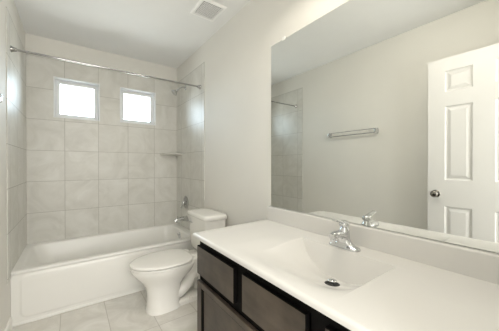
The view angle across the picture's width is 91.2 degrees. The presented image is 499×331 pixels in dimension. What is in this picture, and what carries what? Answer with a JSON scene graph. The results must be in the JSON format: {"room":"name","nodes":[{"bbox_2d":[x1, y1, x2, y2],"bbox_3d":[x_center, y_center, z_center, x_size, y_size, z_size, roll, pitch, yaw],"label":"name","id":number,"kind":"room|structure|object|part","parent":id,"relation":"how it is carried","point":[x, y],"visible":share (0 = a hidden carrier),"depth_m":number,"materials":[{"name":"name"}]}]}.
{"room":"bathroom","nodes":[
{"label":"bathroom","id":0,"kind":"room"},
{"bbox_2d":[0,0,26,330],"bbox_3d":[-1.319,-0.061,1.098,0.116,2.500,3.429,0,0,-36],"label":"wall","id":1,"kind":"structure","parent":0,"point":[13,146],"depth_m":1.80,"materials":[{"name":"paint"}]},
{"bbox_2d":[4,317,11,330],"bbox_3d":[-1.047,1.148,0.829,0.013,0.084,2.363,0,0,-36],"label":"baseboard","id":2,"kind":"structure","parent":1,"relation":"attached to","point":[9,324],"depth_m":1.72,"materials":[{"name":"paint"}]},
{"bbox_2d":[10,45,200,88],"bbox_3d":[-1.152,-0.867,2.248,1.511,0.048,0.048,0,0,-36],"label":"shower curtain rod","id":3,"kind":"object","parent":1,"relation":"attached to","point":[12,49],"visible":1,"depth_m":2.10,"materials":[{"name":"silver metal"}]},
{"bbox_2d":[25,33,176,243],"bbox_3d":[-1.644,-0.071,2.929,1.524,2.500,0.146,0,0,-36],"label":"wall","id":4,"kind":"structure","parent":0,"point":[106,175],"depth_m":2.78,"materials":[{"name":"tile"}]},
{"bbox_2d":[53,76,99,120],"bbox_3d":[-1.904,-0.723,2.707,0.415,0.427,0.111,0,0,-36],"label":"window","id":5,"kind":"structure","parent":4,"relation":"in","point":[57,81],"depth_m":2.69,"materials":[{"name":"plastic"}]},
{"bbox_2d":[120,87,155,125],"bbox_3d":[-1.405,-0.732,3.070,0.413,0.421,0.111,0,0,-36],"label":"window","id":6,"kind":"structure","parent":4,"relation":"in","point":[151,95],"depth_m":3.09,"materials":[{"name":"plastic"}]},
{"bbox_2d":[160,153,181,154],"bbox_3d":[-1.014,-0.155,3.159,0.220,0.022,0.220,0,0,-36],"label":"corner shelf","id":7,"kind":"object","parent":4,"relation":"attached to","point":[160,153],"visible":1,"depth_m":3.11,"materials":[{"name":"tile"}]},
{"bbox_2d":[11,284,196,330],"bbox_3d":[-0.205,1.230,0.957,2.924,0.080,4.979,0,0,-36],"label":"floor","id":8,"kind":"structure","parent":0,"point":[126,312],"depth_m":1.87,"materials":[{"name":"tile"}]},
{"bbox_2d":[11,223,193,326],"bbox_3d":[-1.367,0.979,2.554,1.520,0.404,0.791,0,0,-36],"label":"bathtub","id":9,"kind":"object","parent":8,"relation":"on","point":[49,278],"visible":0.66,"depth_m":2.14,"materials":[{"name":"ceramic"}]},
{"bbox_2d":[129,208,226,315],"bbox_3d":[-0.633,0.808,2.153,0.778,0.750,0.444,0,0,-36],"label":"toilet","id":10,"kind":"object","parent":8,"relation":"on","point":[168,276],"visible":0.82,"depth_m":2.02,"materials":[{"name":"ceramic"}]},
{"bbox_3d":[-0.744,0.809,2.057,0.480,0.014,0.395,0,0,-36],"label":"seat","id":11,"kind":"part","parent":10,"relation":"part of","materials":[{"name":"plastic"}]},
{"bbox_3d":[-0.741,0.785,2.059,0.492,0.019,0.399,0,0,-36],"label":"lid","id":12,"kind":"part","parent":10,"relation":"part of","materials":[{"name":"plastic"}]},
{"bbox_3d":[-0.409,0.455,2.313,0.226,0.044,0.444,0,0,-36],"label":"tank lid","id":13,"kind":"part","parent":10,"relation":"part of","materials":[{"name":"white ceramic"}]},
{"bbox_3d":[-0.407,0.640,2.317,0.209,0.325,0.416,0,0,-36],"label":"tank","id":14,"kind":"part","parent":10,"relation":"part of","materials":[{"name":"white ceramic"}]},
{"bbox_2d":[197,241,350,330],"bbox_3d":[0.293,0.799,1.080,0.564,0.779,1.267,0,0,-36],"label":"vanity cabinet","id":15,"kind":"object","parent":8,"relation":"on","point":[230,297],"visible":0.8,"depth_m":1.07,"materials":[{"name":"brown wood"}]},
{"bbox_3d":[-0.181,0.542,1.267,0.020,0.162,0.396,0,0,-36],"label":"drawer","id":16,"kind":"part","parent":15,"relation":"part of","materials":[{"name":"brown wood"}]},
{"bbox_3d":[-0.113,0.862,1.176,0.016,0.338,0.522,0,0,-36],"label":"panel moulding","id":17,"kind":"part","parent":15,"relation":"part of","materials":[{"name":"brown wood"}]},
{"bbox_3d":[-0.109,0.862,1.179,0.005,0.337,0.521,0,0,-36],"label":"door panel","id":18,"kind":"part","parent":15,"relation":"part of","materials":[{"name":"brown wood"}]},
{"bbox_3d":[-0.113,0.873,1.176,0.020,0.421,0.627,0,0,-36],"label":"door","id":19,"kind":"part","parent":15,"relation":"part of","materials":[{"name":"brown wood"}]},
{"bbox_3d":[0.079,0.544,0.911,0.020,0.162,0.354,0,0,-36],"label":"drawer","id":20,"kind":"part","parent":15,"relation":"part of","materials":[{"name":"brown wood"}]},
{"bbox_3d":[0.333,0.546,0.560,0.020,0.162,0.370,0,0,-36],"label":"drawer","id":21,"kind":"part","parent":15,"relation":"part of","materials":[{"name":"brown wood"}]},
{"bbox_2d":[192,206,498,330],"bbox_3d":[0.277,0.399,1.080,0.592,0.214,1.295,0,0,-36],"label":"countertop","id":22,"kind":"structure","parent":15,"relation":"on","point":[396,281],"depth_m":0.89,"materials":[{"name":"stone"}]},
{"bbox_2d":[328,219,360,251],"bbox_3d":[0.420,0.315,1.142,0.131,0.143,0.156,0,0,-36],"label":"faucet","id":23,"kind":"object","parent":22,"relation":"on","point":[343,241],"visible":1,"depth_m":1.14,"materials":[{"name":"silver metal"}]},
{"bbox_3d":[0.420,0.321,1.142,0.131,0.072,0.054,0,0,-36],"label":"spout","id":24,"kind":"part","parent":23,"relation":"part of","materials":[{"name":"silver metal"}]},
{"bbox_3d":[0.428,0.266,1.147,0.102,0.046,0.047,0,0,-36],"label":"lever handle","id":25,"kind":"part","parent":23,"relation":"part of","materials":[{"name":"silver metal"}]},
{"bbox_3d":[0.451,0.365,1.165,0.054,0.042,0.156,0,0,-36],"label":"plate","id":26,"kind":"part","parent":23,"relation":"part of","materials":[{"name":"silver metal"}]},
{"bbox_2d":[14,0,250,67],"bbox_3d":[-0.205,-1.350,0.943,2.924,0.080,4.979,0,0,-36],"label":"ceiling","id":27,"kind":"structure","parent":0,"point":[162,32],"depth_m":2.27,"materials":[{"name":"paint"}]},
{"bbox_2d":[190,0,226,21],"bbox_3d":[-0.348,-1.309,2.058,0.220,0.014,0.246,0,0,-36],"label":"ceiling vent","id":28,"kind":"object","parent":27,"relation":"in","point":[210,10],"visible":1,"depth_m":2.05,"materials":[{"name":"plastic"}]},
{"bbox_2d":[176,0,498,253],"bbox_3d":[-0.003,-0.066,2.056,0.116,2.500,3.429,0,0,-36],"label":"wall","id":29,"kind":"structure","parent":0,"point":[223,127],"depth_m":2.15,"materials":[{"name":"paint"}]},
{"bbox_2d":[171,85,185,95],"bbox_3d":[-0.870,-0.932,2.997,0.175,0.148,0.082,0,0,-36],"label":"shower","id":30,"kind":"object","parent":29,"relation":"attached to","point":[175,91],"visible":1,"depth_m":2.98,"materials":[{"name":"silver metal"}]},
{"bbox_2d":[174,216,187,222],"bbox_3d":[-0.841,0.645,2.971,0.167,0.081,0.074,0,0,-36],"label":"tub spout","id":31,"kind":"object","parent":29,"relation":"attached to","point":[184,218],"visible":1,"depth_m":2.96,"materials":[{"name":"silver metal"}]},
{"bbox_2d":[180,196,187,208],"bbox_3d":[-0.818,0.454,3.024,0.067,0.160,0.160,0,0,-36],"label":"shower valve","id":32,"kind":"object","parent":29,"relation":"attached to","point":[185,200],"visible":1,"depth_m":3.01,"materials":[{"name":"silver metal"}]},
{"bbox_2d":[267,206,498,284],"bbox_3d":[0.511,0.339,1.239,0.026,0.096,1.274,0,0,-36],"label":"backsplash","id":33,"kind":"structure","parent":29,"relation":"attached to","point":[471,262],"depth_m":1.01,"materials":[{"name":"stone"}]},
{"bbox_2d":[271,0,498,252],"bbox_3d":[0.519,-0.286,1.240,0.010,1.150,1.238,0,0,-36],"label":"wall mirror","id":34,"kind":"object","parent":29,"relation":"attached to","point":[385,113],"visible":1,"depth_m":1.07,"materials":[{"name":"silver mirror"}]}
]}

